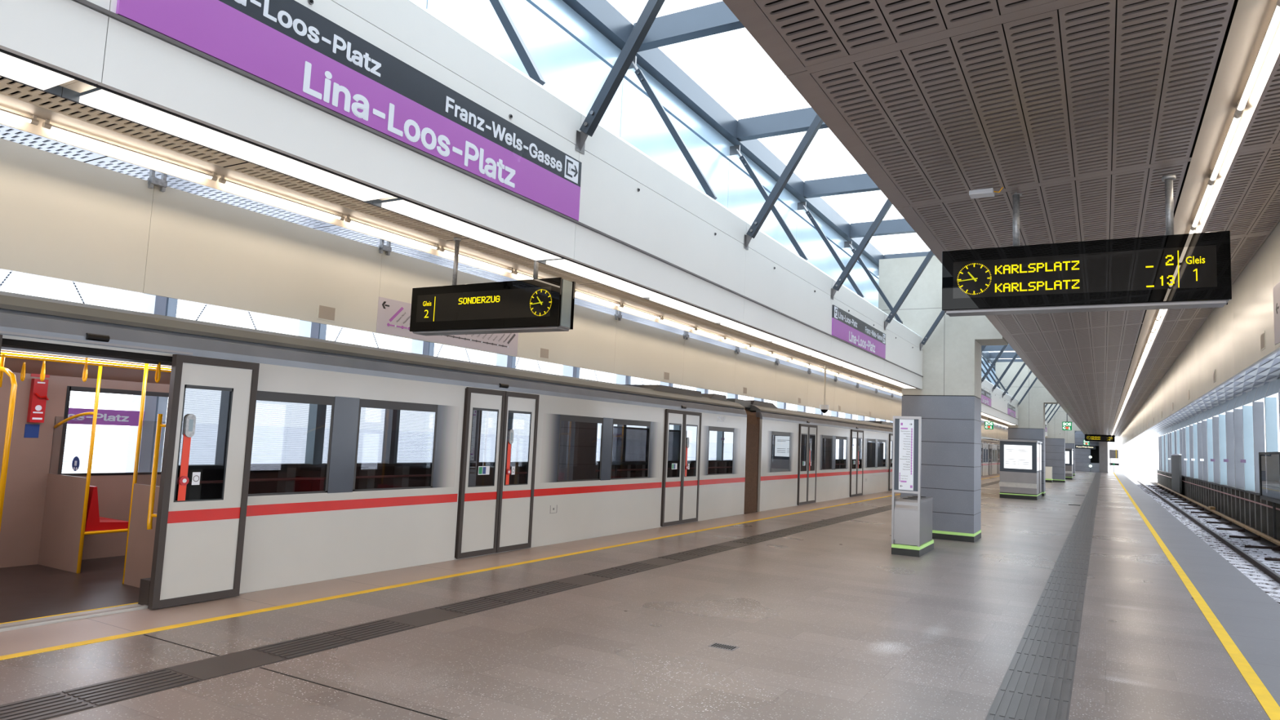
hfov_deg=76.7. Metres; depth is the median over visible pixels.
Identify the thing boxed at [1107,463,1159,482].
snow
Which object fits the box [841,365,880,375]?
light
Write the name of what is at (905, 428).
print
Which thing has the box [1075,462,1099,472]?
wall
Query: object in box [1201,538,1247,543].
sleeper
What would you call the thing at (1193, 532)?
sleeper
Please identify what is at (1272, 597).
sleeper
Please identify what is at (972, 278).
clock
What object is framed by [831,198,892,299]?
diagonal strut
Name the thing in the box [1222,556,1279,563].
sleeper
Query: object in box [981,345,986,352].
diagonal strut
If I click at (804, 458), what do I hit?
car
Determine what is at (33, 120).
tube light
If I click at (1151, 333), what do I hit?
tube light
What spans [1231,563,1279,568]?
sleeper
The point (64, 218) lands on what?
wall
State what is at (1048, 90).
ceiling
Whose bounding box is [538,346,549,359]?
grille
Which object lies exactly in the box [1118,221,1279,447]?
wall
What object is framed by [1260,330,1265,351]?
grille
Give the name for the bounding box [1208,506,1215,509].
box
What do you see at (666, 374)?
grille
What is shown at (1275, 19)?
tube light
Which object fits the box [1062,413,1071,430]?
sign
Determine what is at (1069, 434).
column
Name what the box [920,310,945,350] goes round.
diagonal strut
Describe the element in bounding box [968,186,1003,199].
security camera
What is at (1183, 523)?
sleeper
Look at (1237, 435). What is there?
wall
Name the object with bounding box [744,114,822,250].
diagonal strut
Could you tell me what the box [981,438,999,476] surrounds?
car
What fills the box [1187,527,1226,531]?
sleeper
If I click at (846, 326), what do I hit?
station sign
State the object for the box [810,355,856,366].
light
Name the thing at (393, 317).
map
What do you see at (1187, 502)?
bracket
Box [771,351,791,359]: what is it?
tube light
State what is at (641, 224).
wall
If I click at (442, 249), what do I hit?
tube light
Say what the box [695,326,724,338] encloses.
tube light
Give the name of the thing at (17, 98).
strip
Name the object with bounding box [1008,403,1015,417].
station sign
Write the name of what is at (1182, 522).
sleeper
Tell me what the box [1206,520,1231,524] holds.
bracket
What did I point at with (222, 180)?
tube light
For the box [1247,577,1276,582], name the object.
sleeper
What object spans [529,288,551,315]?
clock
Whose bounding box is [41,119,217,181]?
tube light
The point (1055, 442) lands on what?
column
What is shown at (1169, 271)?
display
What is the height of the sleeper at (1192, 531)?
0.027 m
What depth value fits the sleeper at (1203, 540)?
27.31 m
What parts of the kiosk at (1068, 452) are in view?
frame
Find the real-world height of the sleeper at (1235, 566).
0.027 m
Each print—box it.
[899,422,912,488]
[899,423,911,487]
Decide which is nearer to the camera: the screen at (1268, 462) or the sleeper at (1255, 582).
the sleeper at (1255, 582)
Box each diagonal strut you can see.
[575,0,665,154]
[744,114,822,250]
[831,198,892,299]
[884,250,933,329]
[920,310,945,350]
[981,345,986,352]
[981,345,1007,382]
[992,353,1017,391]
[1002,362,1025,397]
[1010,370,1031,402]
[1017,377,1037,405]
[1044,404,1057,421]
[1047,405,1060,423]
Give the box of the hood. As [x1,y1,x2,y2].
[726,398,751,408]
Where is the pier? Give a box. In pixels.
[1098,441,1107,472]
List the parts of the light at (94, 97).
plate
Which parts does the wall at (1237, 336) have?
fascia panel, fascia panel, fascia panel, fascia panel, fascia panel, fascia panel, fascia panel, fascia panel, fascia panel, fascia panel, fascia panel, fascia panel, fascia panel, fascia panel, fascia panel, fascia panel, fascia panel, fascia panel, fascia panel, fascia panel, fascia panel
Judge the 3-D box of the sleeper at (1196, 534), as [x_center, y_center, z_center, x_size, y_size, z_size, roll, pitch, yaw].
[20.777,6.502,30.189,2.500,0.027,0.180,-1,-6,30]
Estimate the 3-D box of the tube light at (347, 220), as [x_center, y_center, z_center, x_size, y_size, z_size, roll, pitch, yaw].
[-2.891,-1.492,9.563,0.044,0.071,1.440,-1,-6,30]
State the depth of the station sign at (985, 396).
23.02 m
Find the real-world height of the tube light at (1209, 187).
0.071 m
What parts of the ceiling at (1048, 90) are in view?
slotted panel, slotted panel, slotted panel, slotted panel, slotted panel, slotted panel, slotted panel, slotted panel, slotted panel, slotted panel, slotted panel, slotted panel, slotted panel, slotted panel, slotted panel, slotted panel, slotted panel, slotted panel, slotted panel, slotted panel, slotted panel, slotted panel, slotted panel, slotted panel, slotted panel, slotted panel, slotted panel, slotted panel, slotted panel, slotted panel, slotted panel, slotted panel, slotted panel, slotted panel, slotted panel, slotted panel, slotted panel, slotted panel, slotted panel, slotted panel, slotted panel, slotted panel, slotted panel, slotted panel, slotted panel, slotted panel, slotted panel, slotted panel, slotted panel, slotted panel, slotted panel, slotted panel, slotted panel, slotted panel, slotted panel, slotted panel, slotted panel, slotted panel, slotted panel, slotted panel, slotted panel, slotted panel, slotted panel, slotted panel, slotted panel, slotted panel, slotted panel, slotted panel, slotted panel, slotted panel, slotted panel, slotted panel, slotted panel, slotted panel, slotted panel, slotted panel, slotted panel, slotted panel, slotted panel, slotted panel, slotted panel, slotted panel, slotted panel, slotted panel, slotted panel, slotted panel, slotted panel, slotted panel, slotted panel, slotted panel, slotted panel, slotted panel, slotted panel, slotted panel, slotted panel, slotted panel, slotted panel, slotted panel, slotted panel, slotted panel, slotted panel, slotted panel, slotted panel, slotted panel, slotted panel, slotted panel, slotted panel, slotted panel, slotted panel, slotted panel, slotted panel, slotted panel, slotted panel, slotted panel, slotted panel, slotted panel, slotted panel, slotted panel, slotted panel, slotted panel, slotted panel, slotted panel, slotted panel, slotted panel, slotted panel, slotted panel, slotted panel, slotted panel, slotted panel, slotted panel, slotted panel, slotted panel, slotted panel, slotted panel, slotted panel, slotted panel, slotted panel, slotted panel, slotted panel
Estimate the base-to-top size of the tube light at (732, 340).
0.071 m
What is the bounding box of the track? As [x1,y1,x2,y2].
[1132,480,1279,601]
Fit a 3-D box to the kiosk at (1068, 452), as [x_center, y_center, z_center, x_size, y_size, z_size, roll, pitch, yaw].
[29.130,7.137,55.720,1.240,2.070,2.600,-1,-6,30]
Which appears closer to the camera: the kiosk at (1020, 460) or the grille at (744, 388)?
the grille at (744, 388)
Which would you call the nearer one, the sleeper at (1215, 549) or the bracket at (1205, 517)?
the sleeper at (1215, 549)
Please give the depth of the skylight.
8.75 m
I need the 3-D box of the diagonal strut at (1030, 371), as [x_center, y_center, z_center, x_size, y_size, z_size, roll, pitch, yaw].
[14.112,0.420,29.117,1.407,2.297,0.100,-1,-6,30]
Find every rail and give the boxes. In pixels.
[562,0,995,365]
[1137,480,1279,583]
[1157,483,1279,545]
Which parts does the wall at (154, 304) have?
bracing rod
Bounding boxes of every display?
[409,237,575,335]
[942,173,1231,316]
[1084,428,1115,442]
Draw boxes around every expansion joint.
[143,634,218,656]
[259,666,447,719]
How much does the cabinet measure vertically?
3.200 m
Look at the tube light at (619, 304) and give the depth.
13.36 m
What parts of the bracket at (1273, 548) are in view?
arm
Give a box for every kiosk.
[999,439,1042,500]
[1065,448,1073,479]
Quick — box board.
[66,408,144,426]
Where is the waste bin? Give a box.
[1045,466,1053,482]
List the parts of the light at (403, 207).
plate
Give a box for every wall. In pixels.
[0,137,1008,439]
[0,269,893,471]
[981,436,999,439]
[1075,431,1089,462]
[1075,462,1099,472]
[1089,445,1099,462]
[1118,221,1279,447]
[1155,377,1279,538]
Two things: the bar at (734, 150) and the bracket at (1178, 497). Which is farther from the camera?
the bracket at (1178, 497)
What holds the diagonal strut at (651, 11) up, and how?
attached to the skylight
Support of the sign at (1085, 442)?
hanging from the ceiling at (1111, 432)
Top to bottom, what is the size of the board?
0.220 m
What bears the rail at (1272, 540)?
on the track
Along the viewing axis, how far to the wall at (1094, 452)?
85.49 m
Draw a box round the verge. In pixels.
[1154,482,1279,541]
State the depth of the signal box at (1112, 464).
88.53 m
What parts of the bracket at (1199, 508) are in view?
arm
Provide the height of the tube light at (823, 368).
0.071 m
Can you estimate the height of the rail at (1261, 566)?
0.134 m
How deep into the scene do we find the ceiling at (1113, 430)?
70.12 m
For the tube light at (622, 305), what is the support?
attached to the strip at (17, 98)
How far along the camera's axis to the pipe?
37.32 m
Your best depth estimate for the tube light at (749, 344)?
19.70 m
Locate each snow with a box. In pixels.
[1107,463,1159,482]
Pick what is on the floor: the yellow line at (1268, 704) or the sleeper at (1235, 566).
the yellow line at (1268, 704)
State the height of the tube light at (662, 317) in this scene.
0.071 m
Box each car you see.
[0,290,759,631]
[744,400,893,511]
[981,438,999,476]
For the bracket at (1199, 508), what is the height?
0.167 m
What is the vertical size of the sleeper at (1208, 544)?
0.027 m
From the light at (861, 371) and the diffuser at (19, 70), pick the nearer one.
the diffuser at (19, 70)
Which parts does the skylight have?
clad panel, clad panel, clad panel, clad panel, clad panel, clad panel, clad panel, clad panel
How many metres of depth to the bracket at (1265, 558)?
22.82 m
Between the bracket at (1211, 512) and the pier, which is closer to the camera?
the bracket at (1211, 512)
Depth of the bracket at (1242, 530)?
32.33 m
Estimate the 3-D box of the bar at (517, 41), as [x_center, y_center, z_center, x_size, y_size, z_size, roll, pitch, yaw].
[-1.097,-2.649,5.755,1.115,1.656,0.080,-1,-6,30]
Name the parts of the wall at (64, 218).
fascia panel, fascia panel, fascia panel, fascia panel, fascia panel, fascia panel, fascia panel, fascia panel, fascia panel, fascia panel, fascia panel, fascia panel, fascia panel, fascia panel, fascia panel, fascia panel, fascia panel, fascia panel, fascia panel, fascia panel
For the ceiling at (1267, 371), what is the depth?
34.12 m
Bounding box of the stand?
[891,416,933,556]
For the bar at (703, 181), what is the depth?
8.11 m
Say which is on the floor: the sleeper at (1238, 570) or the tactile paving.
the tactile paving
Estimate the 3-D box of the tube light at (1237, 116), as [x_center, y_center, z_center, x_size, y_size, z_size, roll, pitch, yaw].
[4.195,-1.524,5.809,0.044,0.071,1.460,-1,-6,30]
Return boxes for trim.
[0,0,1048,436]
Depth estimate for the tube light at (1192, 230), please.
7.83 m
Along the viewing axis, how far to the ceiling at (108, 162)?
10.09 m
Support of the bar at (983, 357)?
attached to the skylight
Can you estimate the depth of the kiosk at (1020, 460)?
28.71 m
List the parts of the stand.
panel, aluminium frame, lid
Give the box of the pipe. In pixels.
[1157,473,1279,511]
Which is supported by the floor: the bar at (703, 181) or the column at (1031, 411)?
the column at (1031, 411)
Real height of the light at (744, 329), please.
0.126 m
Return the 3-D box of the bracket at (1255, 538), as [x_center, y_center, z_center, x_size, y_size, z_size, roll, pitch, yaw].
[21.820,6.375,29.173,0.924,0.167,0.200,-1,-6,30]
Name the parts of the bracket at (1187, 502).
arm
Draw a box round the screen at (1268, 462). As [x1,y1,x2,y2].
[1258,451,1279,539]
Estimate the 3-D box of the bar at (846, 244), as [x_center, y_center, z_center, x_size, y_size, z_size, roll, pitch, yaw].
[4.439,-1.488,15.421,1.115,1.656,0.080,-1,-6,30]
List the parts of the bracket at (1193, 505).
arm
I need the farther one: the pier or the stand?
the pier
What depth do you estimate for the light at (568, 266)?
5.67 m
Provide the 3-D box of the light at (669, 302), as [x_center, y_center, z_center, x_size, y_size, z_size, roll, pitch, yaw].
[0.475,-0.480,7.026,0.243,0.126,1.398,-1,-6,30]
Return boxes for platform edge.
[0,473,999,656]
[1114,471,1279,706]
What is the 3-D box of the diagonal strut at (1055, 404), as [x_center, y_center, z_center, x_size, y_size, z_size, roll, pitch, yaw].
[23.801,2.451,46.034,1.407,2.297,0.100,-1,-6,30]
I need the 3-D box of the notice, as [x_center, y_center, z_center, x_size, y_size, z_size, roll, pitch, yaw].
[51.808,11.015,88.391,0.850,2.500,0.120,-1,-6,30]
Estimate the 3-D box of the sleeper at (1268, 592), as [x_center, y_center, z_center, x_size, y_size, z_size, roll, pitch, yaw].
[13.362,4.948,17.243,2.500,0.027,0.180,-1,-6,30]
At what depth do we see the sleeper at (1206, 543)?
26.75 m
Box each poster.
[1036,444,1039,471]
[1040,444,1041,470]
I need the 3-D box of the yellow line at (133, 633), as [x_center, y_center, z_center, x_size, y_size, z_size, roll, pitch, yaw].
[18.267,6.620,44.329,0.090,0.003,110.050,-1,-6,30]
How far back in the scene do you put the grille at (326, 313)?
9.31 m
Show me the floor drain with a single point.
(729, 647)
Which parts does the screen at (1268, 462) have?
smoked pane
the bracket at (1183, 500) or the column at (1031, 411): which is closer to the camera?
the column at (1031, 411)
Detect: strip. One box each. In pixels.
[0,76,902,395]
[985,471,1101,719]
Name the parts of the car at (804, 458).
printed glass, printed glass, door, door, printed glass, printed glass, door, door, printed glass, printed glass, door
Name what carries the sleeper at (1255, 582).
on the track
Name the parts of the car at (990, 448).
door, door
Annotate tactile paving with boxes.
[0,480,999,719]
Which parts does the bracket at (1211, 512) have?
arm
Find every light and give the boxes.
[0,51,93,97]
[0,108,39,125]
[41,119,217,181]
[60,80,403,204]
[218,175,344,220]
[344,215,439,250]
[371,196,567,262]
[440,245,513,273]
[513,269,538,279]
[539,257,667,298]
[574,288,621,306]
[621,303,661,319]
[645,296,738,324]
[661,315,695,329]
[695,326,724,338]
[718,322,786,342]
[724,336,750,346]
[749,344,772,353]
[770,341,825,355]
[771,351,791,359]
[791,357,808,365]
[808,363,824,369]
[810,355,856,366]
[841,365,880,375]
[866,374,900,382]
[888,382,915,388]
[1143,342,1149,351]
[1146,332,1153,342]
[1151,320,1158,333]
[1155,309,1162,319]
[1188,222,1195,233]
[1191,176,1214,228]
[1208,106,1243,182]
[1235,0,1279,113]
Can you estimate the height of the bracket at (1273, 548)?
0.167 m
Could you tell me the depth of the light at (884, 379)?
12.94 m
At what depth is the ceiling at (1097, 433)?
74.97 m
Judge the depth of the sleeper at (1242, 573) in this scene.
19.69 m
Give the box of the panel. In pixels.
[413,326,568,335]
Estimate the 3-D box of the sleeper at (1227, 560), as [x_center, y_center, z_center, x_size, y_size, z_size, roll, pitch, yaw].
[16.328,5.569,22.422,2.500,0.027,0.180,-1,-6,30]
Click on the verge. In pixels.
(1154, 482)
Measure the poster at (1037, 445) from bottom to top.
0.930 m
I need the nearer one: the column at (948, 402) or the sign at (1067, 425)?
the column at (948, 402)
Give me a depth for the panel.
8.94 m
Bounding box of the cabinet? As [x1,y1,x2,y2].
[1171,453,1182,493]
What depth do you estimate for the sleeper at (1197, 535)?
29.21 m
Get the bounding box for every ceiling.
[0,124,896,395]
[722,0,1279,432]
[1083,430,1122,433]
[1084,431,1121,434]
[1085,432,1120,434]
[1144,351,1279,432]
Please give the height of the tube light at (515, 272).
0.071 m
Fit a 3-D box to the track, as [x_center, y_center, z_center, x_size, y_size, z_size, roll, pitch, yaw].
[30.074,8.374,44.308,4.700,0.230,122.050,-1,-6,30]
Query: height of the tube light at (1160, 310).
0.071 m
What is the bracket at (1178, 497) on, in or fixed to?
on the track
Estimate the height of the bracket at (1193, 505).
0.167 m
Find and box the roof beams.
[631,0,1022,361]
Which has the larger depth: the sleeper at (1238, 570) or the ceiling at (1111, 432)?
the ceiling at (1111, 432)
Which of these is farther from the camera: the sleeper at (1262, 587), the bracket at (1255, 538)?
the bracket at (1255, 538)
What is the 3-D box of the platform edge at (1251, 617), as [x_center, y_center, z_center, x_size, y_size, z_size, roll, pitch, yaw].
[25.080,6.750,40.990,0.750,0.300,111.050,-1,-6,30]
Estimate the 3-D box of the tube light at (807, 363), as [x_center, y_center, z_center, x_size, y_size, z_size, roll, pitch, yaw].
[4.425,0.042,22.337,0.044,0.071,1.440,-1,-6,30]
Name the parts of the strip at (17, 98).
slotted panel, slotted panel, slotted panel, slotted panel, slotted panel, slotted panel, slotted panel, slotted panel, slotted panel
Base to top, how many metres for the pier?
3.750 m
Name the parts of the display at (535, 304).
casing, plate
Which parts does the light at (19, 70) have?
plate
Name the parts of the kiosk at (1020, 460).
frame, post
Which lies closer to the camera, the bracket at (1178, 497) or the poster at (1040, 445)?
the poster at (1040, 445)
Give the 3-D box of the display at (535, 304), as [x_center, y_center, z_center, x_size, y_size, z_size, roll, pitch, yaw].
[-1.676,-0.862,9.050,2.117,1.116,0.274,-1,-6,30]
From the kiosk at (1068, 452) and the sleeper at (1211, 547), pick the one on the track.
the sleeper at (1211, 547)
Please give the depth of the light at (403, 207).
4.44 m
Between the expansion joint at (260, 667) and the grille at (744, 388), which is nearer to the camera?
the expansion joint at (260, 667)
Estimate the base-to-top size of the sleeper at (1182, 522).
0.027 m
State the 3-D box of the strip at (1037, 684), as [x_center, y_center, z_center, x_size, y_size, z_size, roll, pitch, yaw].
[22.924,6.487,40.830,0.430,0.007,108.588,-1,-6,30]
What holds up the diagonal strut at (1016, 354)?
attached to the skylight
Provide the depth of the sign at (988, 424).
46.10 m
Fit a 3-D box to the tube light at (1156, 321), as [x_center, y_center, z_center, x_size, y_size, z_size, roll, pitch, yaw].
[8.644,-0.591,13.577,0.044,0.071,1.460,-1,-6,30]
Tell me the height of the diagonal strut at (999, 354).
2.297 m
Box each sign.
[115,0,582,221]
[831,304,885,359]
[981,388,991,406]
[984,417,993,429]
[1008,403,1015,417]
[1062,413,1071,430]
[1075,444,1095,448]
[1083,440,1089,445]
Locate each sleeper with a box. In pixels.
[1182,521,1216,524]
[1182,522,1217,525]
[1182,523,1220,527]
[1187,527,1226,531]
[1190,528,1230,533]
[1191,530,1232,534]
[1193,532,1233,535]
[1195,533,1229,537]
[1197,535,1240,539]
[1200,537,1244,541]
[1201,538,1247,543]
[1203,540,1250,545]
[1206,542,1244,546]
[1208,544,1258,550]
[1211,546,1262,552]
[1214,549,1266,555]
[1217,551,1271,557]
[1220,554,1264,559]
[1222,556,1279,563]
[1226,560,1279,566]
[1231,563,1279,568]
[1235,566,1279,572]
[1238,569,1279,574]
[1242,573,1271,577]
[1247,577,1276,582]
[1252,581,1279,586]
[1257,586,1279,590]
[1262,590,1279,594]
[1270,595,1279,599]
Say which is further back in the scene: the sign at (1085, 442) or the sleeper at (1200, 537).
the sign at (1085, 442)
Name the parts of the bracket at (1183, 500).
arm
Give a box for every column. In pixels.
[878,255,1008,542]
[995,361,1057,496]
[1044,403,1073,482]
[1065,422,1080,475]
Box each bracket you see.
[1166,496,1181,498]
[1169,498,1186,501]
[1173,501,1191,503]
[1178,504,1197,506]
[1184,507,1204,510]
[1190,511,1212,515]
[1197,515,1221,519]
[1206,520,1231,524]
[1216,527,1244,532]
[1229,535,1261,540]
[1244,545,1279,551]
[1264,557,1279,561]
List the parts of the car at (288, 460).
door sill, curved handrail, ceiling grab rail, seat rail, seat, door handle, door, printed glass, door, door sill, door handle, door, printed glass, printed glass, door, door, printed glass, printed glass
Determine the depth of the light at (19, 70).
2.67 m
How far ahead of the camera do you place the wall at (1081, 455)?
85.68 m
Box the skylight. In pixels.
[413,0,995,385]
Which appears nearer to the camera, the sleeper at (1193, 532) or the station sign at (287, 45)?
the station sign at (287, 45)
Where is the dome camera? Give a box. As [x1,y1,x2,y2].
[819,364,829,413]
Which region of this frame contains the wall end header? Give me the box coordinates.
[1089,441,1098,445]
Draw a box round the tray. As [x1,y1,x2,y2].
[946,300,1226,316]
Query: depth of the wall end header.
85.10 m
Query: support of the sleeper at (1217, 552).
on the track
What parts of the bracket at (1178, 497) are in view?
arm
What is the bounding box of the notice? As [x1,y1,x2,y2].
[1109,448,1118,471]
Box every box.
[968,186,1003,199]
[1109,462,1119,472]
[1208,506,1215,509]
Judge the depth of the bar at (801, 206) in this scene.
13.00 m
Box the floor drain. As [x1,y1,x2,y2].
[707,642,739,650]
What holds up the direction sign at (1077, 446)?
hanging from the ceiling at (1097, 433)
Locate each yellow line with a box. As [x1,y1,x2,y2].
[0,475,998,660]
[1112,471,1279,719]
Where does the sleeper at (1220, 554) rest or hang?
on the track
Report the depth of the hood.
18.73 m
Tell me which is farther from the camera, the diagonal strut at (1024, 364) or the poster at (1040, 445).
the poster at (1040, 445)
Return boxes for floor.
[0,471,1270,719]
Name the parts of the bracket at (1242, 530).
arm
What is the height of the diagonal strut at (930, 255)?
2.297 m
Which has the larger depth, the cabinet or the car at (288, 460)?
the cabinet
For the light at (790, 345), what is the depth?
9.34 m
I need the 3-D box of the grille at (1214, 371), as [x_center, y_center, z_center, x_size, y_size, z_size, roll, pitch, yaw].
[8.528,0.241,12.003,0.006,0.180,0.260,-1,-6,30]
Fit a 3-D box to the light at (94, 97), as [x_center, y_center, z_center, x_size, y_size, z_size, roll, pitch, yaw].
[-1.601,-0.915,3.401,0.243,0.126,1.398,-1,-6,30]
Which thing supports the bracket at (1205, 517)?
on the track
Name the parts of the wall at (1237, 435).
post, post, post, post, post, post, post, post, post, post, post, post, post, post, post, post, post, cranked head panel, post, post, printed glass, post, post, post, post, post, post, post, post, post, post, post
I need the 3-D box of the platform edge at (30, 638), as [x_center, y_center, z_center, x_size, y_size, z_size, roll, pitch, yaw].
[18.165,6.826,44.942,0.680,0.300,111.050,-1,-6,30]
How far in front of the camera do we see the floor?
6.38 m
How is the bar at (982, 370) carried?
attached to the skylight
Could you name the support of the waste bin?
on the floor
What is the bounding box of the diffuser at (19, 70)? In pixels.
[0,52,74,89]
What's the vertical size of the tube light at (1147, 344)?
0.071 m
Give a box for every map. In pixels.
[376,296,518,355]
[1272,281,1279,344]
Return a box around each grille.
[316,303,336,322]
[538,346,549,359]
[663,371,669,381]
[742,386,746,394]
[1213,369,1216,382]
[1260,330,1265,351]
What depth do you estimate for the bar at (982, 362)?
29.76 m
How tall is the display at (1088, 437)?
1.005 m
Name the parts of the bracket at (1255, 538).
arm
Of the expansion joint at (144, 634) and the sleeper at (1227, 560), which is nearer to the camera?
the expansion joint at (144, 634)
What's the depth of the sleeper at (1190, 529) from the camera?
31.77 m
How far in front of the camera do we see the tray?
6.28 m
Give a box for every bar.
[489,0,545,85]
[628,55,717,199]
[729,145,808,260]
[797,201,864,297]
[844,240,902,323]
[981,353,1008,393]
[981,360,1000,388]
[981,367,991,382]
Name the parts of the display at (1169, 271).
casing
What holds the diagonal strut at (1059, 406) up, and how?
attached to the skylight
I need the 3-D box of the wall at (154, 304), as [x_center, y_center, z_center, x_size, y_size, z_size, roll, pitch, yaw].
[14.624,5.289,51.157,0.555,5.870,118.140,-1,-6,30]
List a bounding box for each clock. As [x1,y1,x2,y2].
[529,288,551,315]
[956,262,991,294]

